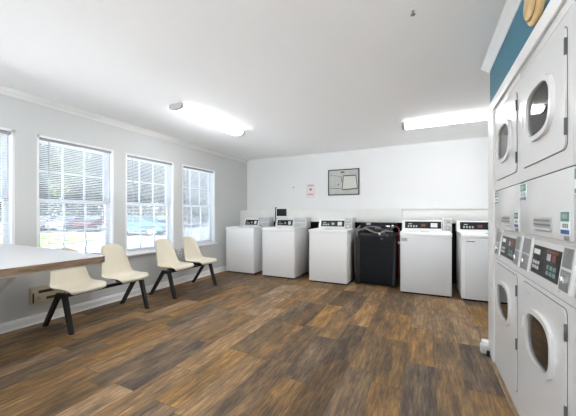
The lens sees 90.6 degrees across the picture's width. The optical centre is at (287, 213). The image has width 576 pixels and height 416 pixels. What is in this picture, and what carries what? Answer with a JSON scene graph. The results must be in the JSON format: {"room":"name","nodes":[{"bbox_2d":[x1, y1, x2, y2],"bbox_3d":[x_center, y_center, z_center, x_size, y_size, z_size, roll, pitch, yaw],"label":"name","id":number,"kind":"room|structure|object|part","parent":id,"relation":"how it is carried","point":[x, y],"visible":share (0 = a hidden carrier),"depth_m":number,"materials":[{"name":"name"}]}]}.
{"room":"laundry","nodes":[
{"label":"laundry","id":0,"kind":"room"},
{"bbox_2d":[0,94,246,323],"bbox_3d":[-3.167,0.135,2.478,0.160,2.830,9.900,0,0,26],"label":"wall","id":1,"kind":"structure","parent":0,"point":[28,119],"depth_m":3.81,"materials":[{"name":"grey paint"}]},
{"bbox_2d":[0,127,14,244],"bbox_3d":[-3.077,-0.134,2.601,0.195,1.482,0.920,0,0,26],"label":"window","id":2,"kind":"structure","parent":1,"relation":"in","point":[11,188],"depth_m":2.96,"materials":[{"name":"white plastic"}]},
{"bbox_3d":[-3.142,-0.490,2.632,0.028,0.726,0.816,0,0,26],"label":"sash","id":3,"kind":"part","parent":2,"relation":"part of","materials":[{"name":"white plastic"}]},
{"bbox_3d":[-3.115,0.198,2.619,0.028,0.730,0.816,0,0,26],"label":"sash","id":4,"kind":"part","parent":2,"relation":"part of","materials":[{"name":"white plastic"}]},
{"bbox_2d":[0,130,10,243],"bbox_3d":[-3.046,-0.147,2.586,0.042,1.408,0.804,0,0,26],"label":"window blind","id":5,"kind":"object","parent":2,"relation":"attached to","point":[6,133],"visible":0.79,"depth_m":2.91,"materials":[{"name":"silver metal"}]},
{"bbox_3d":[-2.869,-0.490,2.919,0.006,0.670,0.006,0,0,-42],"label":"lift cord","id":6,"kind":"part","parent":5,"relation":"part of","materials":[{"name":"white fabric"}]},
{"bbox_2d":[29,285,66,304],"bbox_3d":[-2.688,0.887,3.204,0.068,0.175,0.335,0,0,26],"label":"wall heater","id":7,"kind":"object","parent":1,"relation":"attached to","point":[40,294],"visible":0.65,"depth_m":3.13,"materials":[{"name":"beige metal"}]},
{"bbox_2d":[37,134,113,254],"bbox_3d":[-2.621,-0.134,3.541,0.195,1.482,0.920,0,0,26],"label":"window","id":8,"kind":"structure","parent":1,"relation":"in","point":[111,164],"depth_m":3.67,"materials":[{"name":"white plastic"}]},
{"bbox_3d":[-2.686,-0.490,3.573,0.028,0.726,0.816,0,0,26],"label":"sash","id":9,"kind":"part","parent":8,"relation":"part of","materials":[{"name":"white plastic"}]},
{"bbox_3d":[-2.659,0.198,3.560,0.028,0.730,0.816,0,0,26],"label":"sash","id":10,"kind":"part","parent":8,"relation":"part of","materials":[{"name":"white plastic"}]},
{"bbox_2d":[39,137,110,254],"bbox_3d":[-2.591,-0.147,3.527,0.042,1.408,0.804,0,0,26],"label":"window blind","id":11,"kind":"object","parent":8,"relation":"attached to","point":[42,140],"visible":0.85,"depth_m":3.48,"materials":[{"name":"white plastic"}]},
{"bbox_3d":[-2.727,-0.140,3.257,0.029,1.370,0.004,0,0,26],"label":"ladder cord","id":12,"kind":"part","parent":11,"relation":"part of","materials":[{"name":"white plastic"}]},
{"bbox_3d":[-2.464,-0.140,3.801,0.029,1.370,0.004,0,0,26],"label":"ladder cord","id":13,"kind":"part","parent":11,"relation":"part of","materials":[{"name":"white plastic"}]},
{"bbox_2d":[0,266,225,333],"bbox_3d":[-3.082,1.151,2.437,0.028,0.098,9.700,0,0,26],"label":"baseboard","id":14,"kind":"structure","parent":1,"relation":"attached to","point":[20,323],"depth_m":3.62,"materials":[{"name":"white"}]},
{"bbox_2d":[0,85,248,162],"bbox_3d":[-3.070,-1.244,2.431,0.055,0.069,9.700,0,0,26],"label":"trim","id":15,"kind":"structure","parent":1,"relation":"attached to","point":[4,90],"depth_m":3.70,"materials":[{"name":"white paint"}]},
{"bbox_2d":[126,153,176,256],"bbox_3d":[-2.172,-0.134,4.468,0.195,1.482,0.920,0,0,26],"label":"window","id":16,"kind":"structure","parent":1,"relation":"in","point":[171,233],"depth_m":4.60,"materials":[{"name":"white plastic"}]},
{"bbox_3d":[-2.237,-0.490,4.500,0.028,0.726,0.816,0,0,26],"label":"sash","id":17,"kind":"part","parent":16,"relation":"part of","materials":[{"name":"white plastic"}]},
{"bbox_3d":[-2.211,0.198,4.487,0.028,0.730,0.816,0,0,26],"label":"sash","id":18,"kind":"part","parent":16,"relation":"part of","materials":[{"name":"white plastic"}]},
{"bbox_2d":[127,155,171,252],"bbox_3d":[-2.142,-0.147,4.454,0.042,1.408,0.804,0,0,26],"label":"window blind","id":19,"kind":"object","parent":16,"relation":"attached to","point":[130,156],"visible":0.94,"depth_m":4.40,"materials":[{"name":"white plastic"}]},
{"bbox_3d":[-2.278,-0.140,4.184,0.029,1.370,0.004,0,0,26],"label":"ladder cord","id":20,"kind":"part","parent":19,"relation":"part of","materials":[{"name":"white fabric"}]},
{"bbox_3d":[-2.147,0.550,4.456,0.026,0.014,0.798,0,0,26],"label":"rail","id":21,"kind":"part","parent":19,"relation":"part of","materials":[{"name":"white plastic"}]},
{"bbox_3d":[-2.132,0.594,4.449,0.105,0.026,0.920,0,0,26],"label":"sill","id":22,"kind":"part","parent":16,"relation":"part of","materials":[{"name":"white wood"}]},
{"bbox_2d":[181,164,217,248],"bbox_3d":[-1.715,-0.134,5.413,0.195,1.482,0.920,0,0,26],"label":"window","id":23,"kind":"structure","parent":1,"relation":"in","point":[209,214],"depth_m":5.52,"materials":[{"name":"white plastic"}]},
{"bbox_3d":[-1.780,-0.490,5.445,0.006,0.659,0.749,0,0,26],"label":"pane","id":24,"kind":"part","parent":23,"relation":"part of","materials":[{"name":"clear glass"}]},
{"bbox_3d":[-1.753,0.198,5.432,0.006,0.663,0.749,0,0,26],"label":"pane","id":25,"kind":"part","parent":23,"relation":"part of","materials":[{"name":"clear glass"}]},
{"bbox_3d":[-1.753,0.198,5.432,0.028,0.730,0.816,0,0,26],"label":"sash","id":26,"kind":"part","parent":23,"relation":"part of","materials":[{"name":"white plastic"}]},
{"bbox_3d":[-1.780,-0.490,5.445,0.028,0.726,0.816,0,0,26],"label":"sash","id":27,"kind":"part","parent":23,"relation":"part of","materials":[{"name":"white plastic"}]},
{"bbox_2d":[183,166,213,243],"bbox_3d":[-1.684,-0.147,5.399,0.042,1.408,0.804,0,0,26],"label":"window blind","id":28,"kind":"object","parent":23,"relation":"attached to","point":[208,207],"visible":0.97,"depth_m":5.38,"materials":[{"name":"white plastic"}]},
{"bbox_3d":[-1.821,-0.140,5.129,0.029,1.370,0.004,0,0,26],"label":"ladder cord","id":29,"kind":"part","parent":28,"relation":"part of","materials":[{"name":"white fabric"}]},
{"bbox_3d":[-1.674,0.594,5.394,0.105,0.026,0.920,0,0,26],"label":"sill","id":30,"kind":"part","parent":23,"relation":"part of","materials":[{"name":"white"}]},
{"bbox_2d":[0,0,505,159],"bbox_3d":[-0.534,-1.340,1.203,6.010,0.120,9.900,0,0,26],"label":"ceiling","id":31,"kind":"structure","parent":0,"point":[299,77],"depth_m":2.46,"materials":[{"name":"paint"}]},
{"bbox_2d":[169,102,244,135],"bbox_3d":[-1.033,-1.245,3.867,0.198,0.068,1.264,0,0,26],"label":"ceiling light","id":32,"kind":"object","parent":31,"relation":"attached to","point":[179,107],"visible":1,"depth_m":3.66,"materials":[{"name":"white plastic"}]},
{"bbox_2d":[409,7,416,15],"bbox_3d":[0.785,-1.264,1.788,0.044,0.031,0.044,0,0,26],"label":"sprinkler head","id":33,"kind":"object","parent":31,"relation":"attached to","point":[412,10],"visible":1,"depth_m":1.78},
{"bbox_2d":[402,112,487,129],"bbox_3d":[2.201,-1.245,3.800,1.264,0.068,0.198,0,0,26],"label":"ceiling light","id":34,"kind":"object","parent":31,"relation":"attached to","point":[478,116],"visible":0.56,"depth_m":3.78,"materials":[{"name":"white plastic"}]},
{"bbox_2d":[0,270,519,415],"bbox_3d":[-0.534,1.250,1.203,6.010,0.100,9.900,0,0,26],"label":"floor","id":35,"kind":"structure","parent":0,"point":[258,344],"depth_m":2.43,"materials":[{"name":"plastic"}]},
{"bbox_2d":[0,244,104,292],"bbox_3d":[-2.600,0.754,1.484,1.723,0.892,2.405,0,0,26],"label":"countertop","id":36,"kind":"structure","parent":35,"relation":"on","point":[15,260],"depth_m":1.93,"materials":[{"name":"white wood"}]},
{"bbox_3d":[-2.366,0.782,2.090,1.560,0.836,0.036,0,0,26],"label":"support panel","id":37,"kind":"part","parent":36,"relation":"part of","materials":[{"name":"grey paint"}]},
{"bbox_2d":[42,244,149,335],"bbox_3d":[-2.194,0.790,3.308,0.562,0.820,0.948,0,0,26],"label":"chair","id":38,"kind":"object","parent":35,"relation":"on","point":[116,266],"visible":0.89,"depth_m":3.24,"materials":[{"name":"beige plastic"}]},
{"bbox_3d":[-2.481,1.016,2.996,0.317,0.368,0.040,0,0,26],"label":"leg","id":39,"kind":"part","parent":38,"relation":"part of","materials":[{"name":"black metal"}]},
{"bbox_3d":[-2.214,1.016,2.866,0.163,0.368,0.040,0,0,26],"label":"leg","id":40,"kind":"part","parent":38,"relation":"part of","materials":[{"name":"black metal"}]},
{"bbox_3d":[-2.106,1.016,3.770,0.317,0.368,0.040,0,0,26],"label":"leg","id":41,"kind":"part","parent":38,"relation":"part of","materials":[{"name":"black metal"}]},
{"bbox_3d":[-1.839,1.016,3.640,0.163,0.368,0.040,0,0,26],"label":"leg","id":42,"kind":"part","parent":38,"relation":"part of","materials":[{"name":"black metal"}]},
{"bbox_2d":[149,236,216,298],"bbox_3d":[-1.634,0.790,4.498,0.562,0.820,0.948,0,0,26],"label":"chair","id":43,"kind":"object","parent":35,"relation":"on","point":[167,259],"visible":1,"depth_m":4.42,"materials":[{"name":"beige plastic"}]},
{"bbox_3d":[-1.921,1.016,4.186,0.317,0.368,0.040,0,0,26],"label":"leg","id":44,"kind":"part","parent":43,"relation":"part of","materials":[{"name":"black metal"}]},
{"bbox_3d":[-1.654,1.016,4.056,0.163,0.368,0.040,0,0,26],"label":"leg","id":45,"kind":"part","parent":43,"relation":"part of","materials":[{"name":"black metal"}]},
{"bbox_3d":[-1.547,1.016,4.960,0.317,0.368,0.040,0,0,26],"label":"leg","id":46,"kind":"part","parent":43,"relation":"part of","materials":[{"name":"black metal"}]},
{"bbox_3d":[-1.279,1.016,4.830,0.163,0.368,0.040,0,0,26],"label":"leg","id":47,"kind":"part","parent":43,"relation":"part of","materials":[{"name":"black metal"}]},
{"bbox_2d":[225,217,273,273],"bbox_3d":[-0.797,0.632,6.059,0.766,1.135,0.708,0,0,26],"label":"washing machine","id":48,"kind":"object","parent":35,"relation":"on","point":[243,243],"visible":0.96,"depth_m":5.78,"materials":[{"name":"white metal"}]},
{"bbox_3d":[-0.980,0.732,5.766,0.661,0.787,0.016,0,0,26],"label":"panel","id":49,"kind":"part","parent":48,"relation":"part of","materials":[{"name":"white metal"}]},
{"bbox_3d":[-0.890,0.265,5.997,0.525,0.014,0.400,0,0,26],"label":"lid","id":50,"kind":"part","parent":48,"relation":"part of","materials":[{"name":"white metal"}]},
{"bbox_3d":[-0.795,0.180,6.245,0.315,0.110,0.044,0,0,26],"label":"control panel","id":51,"kind":"part","parent":48,"relation":"part of","materials":[{"name":"black plastic"}]},
{"bbox_2d":[262,217,310,278],"bbox_3d":[-0.016,0.632,5.653,0.746,1.135,0.708,0,0,26],"label":"washing machine","id":52,"kind":"object","parent":35,"relation":"on","point":[284,245],"visible":1,"depth_m":5.40,"materials":[{"name":"white metal"}]},
{"bbox_3d":[-0.190,0.732,5.355,0.661,0.787,0.016,0,0,26],"label":"panel","id":53,"kind":"part","parent":52,"relation":"part of","materials":[{"name":"white metal"}]},
{"bbox_3d":[-0.100,0.265,5.587,0.525,0.014,0.400,0,0,26],"label":"lid","id":54,"kind":"part","parent":52,"relation":"part of","materials":[{"name":"white metal"}]},
{"bbox_3d":[-0.061,0.180,5.862,0.340,0.110,0.044,0,0,26],"label":"control panel","id":55,"kind":"part","parent":52,"relation":"part of","materials":[{"name":"black"}]},
{"bbox_2d":[309,217,355,284],"bbox_3d":[0.830,0.632,5.232,0.691,1.135,0.708,0,0,26],"label":"washing machine","id":56,"kind":"object","parent":35,"relation":"on","point":[331,244],"visible":0.98,"depth_m":4.95,"materials":[{"name":"white metal"}]},
{"bbox_3d":[0.680,0.732,4.923,0.661,0.787,0.016,0,0,26],"label":"panel","id":57,"kind":"part","parent":56,"relation":"part of","materials":[{"name":"white metal"}]},
{"bbox_3d":[0.770,0.265,5.154,0.525,0.014,0.400,0,0,26],"label":"lid","id":58,"kind":"part","parent":56,"relation":"part of","materials":[{"name":"white metal"}]},
{"bbox_3d":[0.847,0.180,5.411,0.455,0.110,0.044,0,0,26],"label":"control panel","id":59,"kind":"part","parent":56,"relation":"part of","materials":[{"name":"black plastic"}]},
{"bbox_2d":[354,223,399,286],"bbox_3d":[1.575,0.680,5.026,0.766,1.040,0.600,0,0,26],"label":"washer","id":60,"kind":"object","parent":35,"relation":"on","point":[376,247],"visible":1,"depth_m":4.80,"materials":[{"name":"black plastic"}]},
{"bbox_3d":[1.210,0.800,4.925,0.080,0.800,0.060,0,0,26],"label":"corner post","id":61,"kind":"part","parent":60,"relation":"part of","materials":[{"name":"black plastic"}]},
{"bbox_2d":[358,228,397,235],"bbox_3d":[1.587,0.305,5.026,0.650,0.120,0.590,0,0,26],"label":"tub","id":62,"kind":"object","parent":60,"relation":"in","point":[365,231],"depth_m":4.81,"materials":[{"name":"black plastic"}]},
{"bbox_3d":[1.739,0.800,4.686,0.060,0.800,0.050,0,0,26],"label":"corner post","id":63,"kind":"part","parent":60,"relation":"part of","materials":[{"name":"black plastic"}]},
{"bbox_2d":[400,218,451,297],"bbox_3d":[2.180,0.632,4.501,0.725,1.135,0.708,0,0,26],"label":"washing machine","id":64,"kind":"object","parent":35,"relation":"on","point":[425,245],"visible":1,"depth_m":4.21,"materials":[{"name":"white metal"}]},
{"bbox_3d":[2.208,0.180,4.674,0.535,0.110,0.044,0,0,26],"label":"control panel","id":65,"kind":"part","parent":64,"relation":"part of","materials":[{"name":"black plastic"}]},
{"bbox_3d":[2.109,0.265,4.429,0.525,0.014,0.400,0,0,26],"label":"lid","id":66,"kind":"part","parent":64,"relation":"part of","materials":[{"name":"white metal"}]},
{"bbox_3d":[2.018,0.749,4.196,0.661,0.802,0.017,0,0,26],"label":"panel","id":67,"kind":"part","parent":64,"relation":"part of","materials":[{"name":"white metal"}]},
{"bbox_2d":[456,221,487,302],"bbox_3d":[2.869,0.632,4.134,0.700,1.135,0.708,0,0,26],"label":"washing machine","id":68,"kind":"object","parent":35,"relation":"on","point":[472,236],"visible":0.32,"depth_m":3.92,"materials":[{"name":"white metal"}]},
{"bbox_3d":[2.892,0.180,4.309,0.500,0.110,0.044,0,0,26],"label":"control panel","id":69,"kind":"part","parent":68,"relation":"part of","materials":[{"name":"black"}]},
{"bbox_3d":[2.813,0.265,4.054,0.525,0.014,0.400,0,0,26],"label":"lid","id":70,"kind":"part","parent":68,"relation":"part of","materials":[{"name":"white metal"}]},
{"bbox_3d":[2.738,0.749,3.815,0.628,0.802,0.017,0,0,26],"label":"panel","id":71,"kind":"part","parent":68,"relation":"part of","materials":[{"name":"white metal"}]},
{"bbox_2d":[494,72,525,414],"bbox_3d":[1.842,0.174,1.836,0.764,2.046,0.678,0,0,26],"label":"dryer","id":72,"kind":"object","parent":35,"relation":"on","point":[509,241],"visible":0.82,"depth_m":1.89,"materials":[{"name":"metal"}]},
{"bbox_3d":[1.504,-0.500,1.984,0.003,0.240,0.336,0,0,26],"label":"door glass","id":73,"kind":"part","parent":72,"relation":"part of","materials":[{"name":"glass"}]},
{"bbox_3d":[1.504,0.615,1.984,0.003,0.240,0.336,0,0,26],"label":"door glass","id":74,"kind":"part","parent":72,"relation":"part of","materials":[{"name":"glass"}]},
{"bbox_3d":[1.505,0.050,1.965,0.008,0.065,0.223,0,0,26],"label":"louvre plate","id":75,"kind":"part","parent":72,"relation":"part of","materials":[{"name":"grey plastic"}]},
{"bbox_3d":[1.512,-0.501,1.985,0.007,0.487,0.560,0,0,26],"label":"door","id":76,"kind":"part","parent":72,"relation":"part of","materials":[{"name":"white metal"}]},
{"bbox_3d":[1.512,0.734,1.985,0.007,0.712,0.560,0,0,26],"label":"door","id":77,"kind":"part","parent":72,"relation":"part of","materials":[{"name":"white metal"}]},
{"bbox_3d":[1.518,0.230,1.962,0.027,0.140,0.339,0,0,26],"label":"control panel","id":78,"kind":"part","parent":72,"relation":"part of","materials":[{"name":"black plastic"}]},
{"bbox_2d":[520,0,575,415],"bbox_3d":[1.546,0.174,1.224,0.764,2.046,0.678,0,0,26],"label":"dryer","id":79,"kind":"object","parent":35,"relation":"on","point":[548,257],"visible":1,"depth_m":1.28,"materials":[{"name":"metal"}]},
{"bbox_3d":[1.319,-0.515,1.602,0.009,0.070,0.013,0,0,26],"label":"door pull","id":80,"kind":"part","parent":79,"relation":"part of","materials":[{"name":"white metal"}]},
{"bbox_3d":[1.319,0.600,1.602,0.009,0.070,0.013,0,0,26],"label":"door pull","id":81,"kind":"part","parent":79,"relation":"part of","materials":[{"name":"white metal"}]},
{"bbox_3d":[1.208,-0.500,1.372,0.003,0.240,0.336,0,0,26],"label":"door glass","id":82,"kind":"part","parent":79,"relation":"part of","materials":[{"name":"glass"}]},
{"bbox_3d":[1.208,0.615,1.372,0.003,0.240,0.336,0,0,26],"label":"door glass","id":83,"kind":"part","parent":79,"relation":"part of","materials":[{"name":"glass"}]},
{"bbox_3d":[1.208,0.050,1.353,0.008,0.065,0.223,0,0,26],"label":"louvre plate","id":84,"kind":"part","parent":79,"relation":"part of","materials":[{"name":"grey plastic"}]},
{"bbox_3d":[1.215,-0.501,1.373,0.007,0.487,0.560,0,0,26],"label":"door","id":85,"kind":"part","parent":79,"relation":"part of","materials":[{"name":"white metal"}]},
{"bbox_3d":[1.215,0.734,1.373,0.007,0.712,0.560,0,0,26],"label":"door","id":86,"kind":"part","parent":79,"relation":"part of","materials":[{"name":"white metal"}]},
{"bbox_3d":[1.221,0.230,1.350,0.027,0.140,0.339,0,0,26],"label":"control panel","id":87,"kind":"part","parent":79,"relation":"part of","materials":[{"name":"black plastic"}]},
{"bbox_2d":[574,0,575,415],"bbox_3d":[1.249,0.174,0.612,0.764,2.046,0.678,0,0,26],"label":"dryer","id":88,"kind":"object","parent":35,"relation":"on","point":[574,0],"visible":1,"depth_m":1.06,"materials":[{"name":"metal"}]},
{"bbox_2d":[247,137,487,283],"bbox_3d":[1.626,-0.040,5.595,5.750,2.480,0.112,0,0,26],"label":"wall","id":89,"kind":"structure","parent":0,"point":[452,173],"depth_m":5.42,"materials":[{"name":"paint"}]},
{"bbox_2d":[240,210,260,225],"bbox_3d":[-0.797,0.259,6.563,0.545,0.683,0.280,0,0,26],"label":"trim","id":90,"kind":"structure","parent":89,"relation":"attached to","point":[244,214],"depth_m":6.46,"materials":[{"name":"paint"}]},
{"bbox_2d":[275,207,287,223],"bbox_3d":[-0.140,0.045,6.059,0.303,0.380,0.056,0,0,26],"label":"payment terminal","id":91,"kind":"object","parent":89,"relation":"attached to","point":[279,212],"visible":0.91,"depth_m":6.04,"materials":[{"name":"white plastic"}]},
{"bbox_2d":[306,184,314,197],"bbox_3d":[0.481,-0.495,6.098,0.210,0.300,0.003,0,0,26],"label":"notice","id":92,"kind":"object","parent":89,"relation":"attached to","point":[310,188],"visible":1,"depth_m":6.10,"materials":[{"name":"white paper"}]},
{"bbox_2d":[261,209,401,222],"bbox_3d":[0.765,0.035,5.807,2.915,0.240,0.280,0,0,26],"label":"trim","id":93,"kind":"structure","parent":89,"relation":"attached to","point":[361,215],"depth_m":5.45,"materials":[{"name":"paint"}]},
{"bbox_2d":[328,168,358,195],"bbox_3d":[1.122,-0.645,5.775,0.640,0.524,0.024,0,0,26],"label":"picture frame","id":94,"kind":"object","parent":89,"relation":"attached to","point":[340,181],"visible":1,"depth_m":5.77,"materials":[{"name":"black"}]},
{"bbox_2d":[402,208,487,222],"bbox_3d":[3.103,0.030,4.664,2.280,0.250,0.300,0,0,26],"label":"trim","id":95,"kind":"structure","parent":89,"relation":"attached to","point":[457,214],"depth_m":4.74,"materials":[{"name":"paint"}]},
{"bbox_2d":[490,0,549,102],"bbox_3d":[0.657,-1.070,-0.881,0.950,0.420,6.987,0,0,26],"label":"wall","id":96,"kind":"structure","parent":0,"point":[519,32],"depth_m":1.87,"materials":[{"name":"blue paint"}]},
{"bbox_2d":[480,0,521,72],"bbox_3d":[1.238,-1.257,1.484,0.067,0.044,2.280,0,0,26],"label":"trim","id":97,"kind":"structure","parent":96,"relation":"attached to","point":[510,9],"depth_m":1.97,"materials":[{"name":"white wood"}]},
{"bbox_2d":[488,0,566,115],"bbox_3d":[1.254,-0.892,1.443,0.024,0.084,2.291,0,0,26],"label":"trim","id":98,"kind":"structure","parent":96,"relation":"attached to","point":[553,8],"depth_m":1.49,"materials":[{"name":"white wood"}]},
{"bbox_2d":[523,0,545,25],"bbox_3d":[1.212,-1.062,1.402,0.040,0.240,0.240,0,0,26],"label":"wall ornament","id":99,"kind":"object","parent":96,"relation":"attached to","point":[532,9],"visible":0.98,"depth_m":1.39,"materials":[{"name":"brown wood"}]},
{"bbox_3d":[0.661,-0.040,-0.884,0.940,2.480,6.985,0,0,26],"label":"wall","id":100,"kind":"structure","parent":0,"visible":0},
{"bbox_2d":[480,339,489,353],"bbox_3d":[1.717,1.150,2.474,0.085,0.100,0.090,0,0,26],"label":"trim","id":101,"kind":"structure","parent":100,"relation":"attached to","point":[484,345],"depth_m":2.45,"materials":[{"name":"white paint"}]},
{"bbox_2d":[488,109,495,361],"bbox_3d":[1.712,0.175,2.388,0.024,2.050,0.191,0,0,26],"label":"trim","id":102,"kind":"structure","parent":100,"relation":"attached to","point":[491,118],"depth_m":2.36,"materials":[{"name":"white wood"}]},
{"label":"outside","id":103,"kind":"structure","parent":0,"visible":0},
{"bbox_2d":[0,223,165,252],"bbox_3d":[-33.590,1.650,38.486,85.990,0.200,120.000,0,0,26],"label":"ground","id":104,"kind":"structure","parent":103,"point":[161,235],"depth_m":16.06,"materials":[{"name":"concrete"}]},
{"bbox_2d":[40,216,56,230],"bbox_3d":[-21.895,0.841,25.999,1.744,1.419,4.378,0,0,0],"label":"parked car","id":105,"kind":"object","parent":104,"relation":"on","point":[40,216],"visible":0.08,"depth_m":24.85,"materials":[{"name":"grey paint"}]},
{"bbox_2d":[0,232,97,246],"bbox_3d":[-15.407,1.535,15.793,8.812,0.030,14.128,0,0,9],"label":"lawn","id":106,"kind":"structure","parent":104,"relation":"on","point":[61,232],"depth_m":16.99,"materials":[{"name":"white"}]},
{"bbox_2d":[39,144,58,214],"bbox_3d":[-37.604,-4.947,43.082,6.090,13.214,6.115,0,0,-10],"label":"leafy tree","id":107,"kind":"object","parent":104,"relation":"on","point":[39,144],"visible":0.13,"depth_m":42.47,"materials":[{"name":"green plant"}]},
{"bbox_2d":[45,216,83,229],"bbox_3d":[-19.991,0.841,26.499,1.744,1.419,4.378,0,0,0],"label":"parked car","id":108,"kind":"object","parent":104,"relation":"on","point":[57,216],"visible":0.25,"depth_m":25.06,"materials":[{"name":"grey paint"}]},
{"bbox_2d":[49,149,96,214],"bbox_3d":[-23.205,-3.236,30.769,4.469,9.757,5.054,0,0,-37],"label":"leafy tree","id":109,"kind":"object","parent":104,"relation":"on","point":[59,149],"visible":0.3,"depth_m":29.99,"materials":[{"name":"green plant"}]},
{"bbox_2d":[0,169,165,221],"bbox_3d":[-34.782,-3.935,56.096,49.745,15.189,26.929,0,0,26],"label":"tree line","id":110,"kind":"object","parent":104,"relation":"on","point":[131,169],"visible":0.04,"depth_m":55.08,"materials":[{"name":"green plant"}]},
{"bbox_2d":[73,216,103,231],"bbox_3d":[-17.574,0.841,26.499,1.744,1.419,4.378,0,0,0],"label":"parked car","id":111,"kind":"object","parent":104,"relation":"on","point":[87,216],"visible":0.29,"depth_m":24.82,"materials":[{"name":"red paint"}]},
{"bbox_2d":[88,153,101,214],"bbox_3d":[-28.213,-4.652,42.877,5.837,12.613,5.813,0,0,17],"label":"leafy tree","id":112,"kind":"object","parent":104,"relation":"on","point":[90,153],"visible":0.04,"depth_m":41.74,"materials":[{"name":"green plant"}]},
{"bbox_2d":[101,216,165,235],"bbox_3d":[-11.127,0.841,21.000,4.378,1.419,1.744,0,0,0],"label":"parked car","id":113,"kind":"object","parent":104,"relation":"on","point":[159,222],"visible":0.2,"depth_m":20.18,"materials":[{"name":"blue paint"}]},
{"bbox_2d":[127,160,156,214],"bbox_3d":[-17.042,-3.647,30.841,4.872,10.571,4.892,0,0,44],"label":"leafy tree","id":114,"kind":"object","parent":104,"relation":"on","point":[128,160],"visible":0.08,"depth_m":30.73,"materials":[{"name":"green plant"}]},
{"bbox_2d":[148,165,164,214],"bbox_3d":[-19.715,-4.693,42.733,6.592,12.726,5.829,0,0,-19],"label":"leafy tree","id":115,"kind":"object","parent":104,"relation":"on","point":[156,165],"visible":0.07,"depth_m":42.20,"materials":[{"name":"green plant"}]}
]}

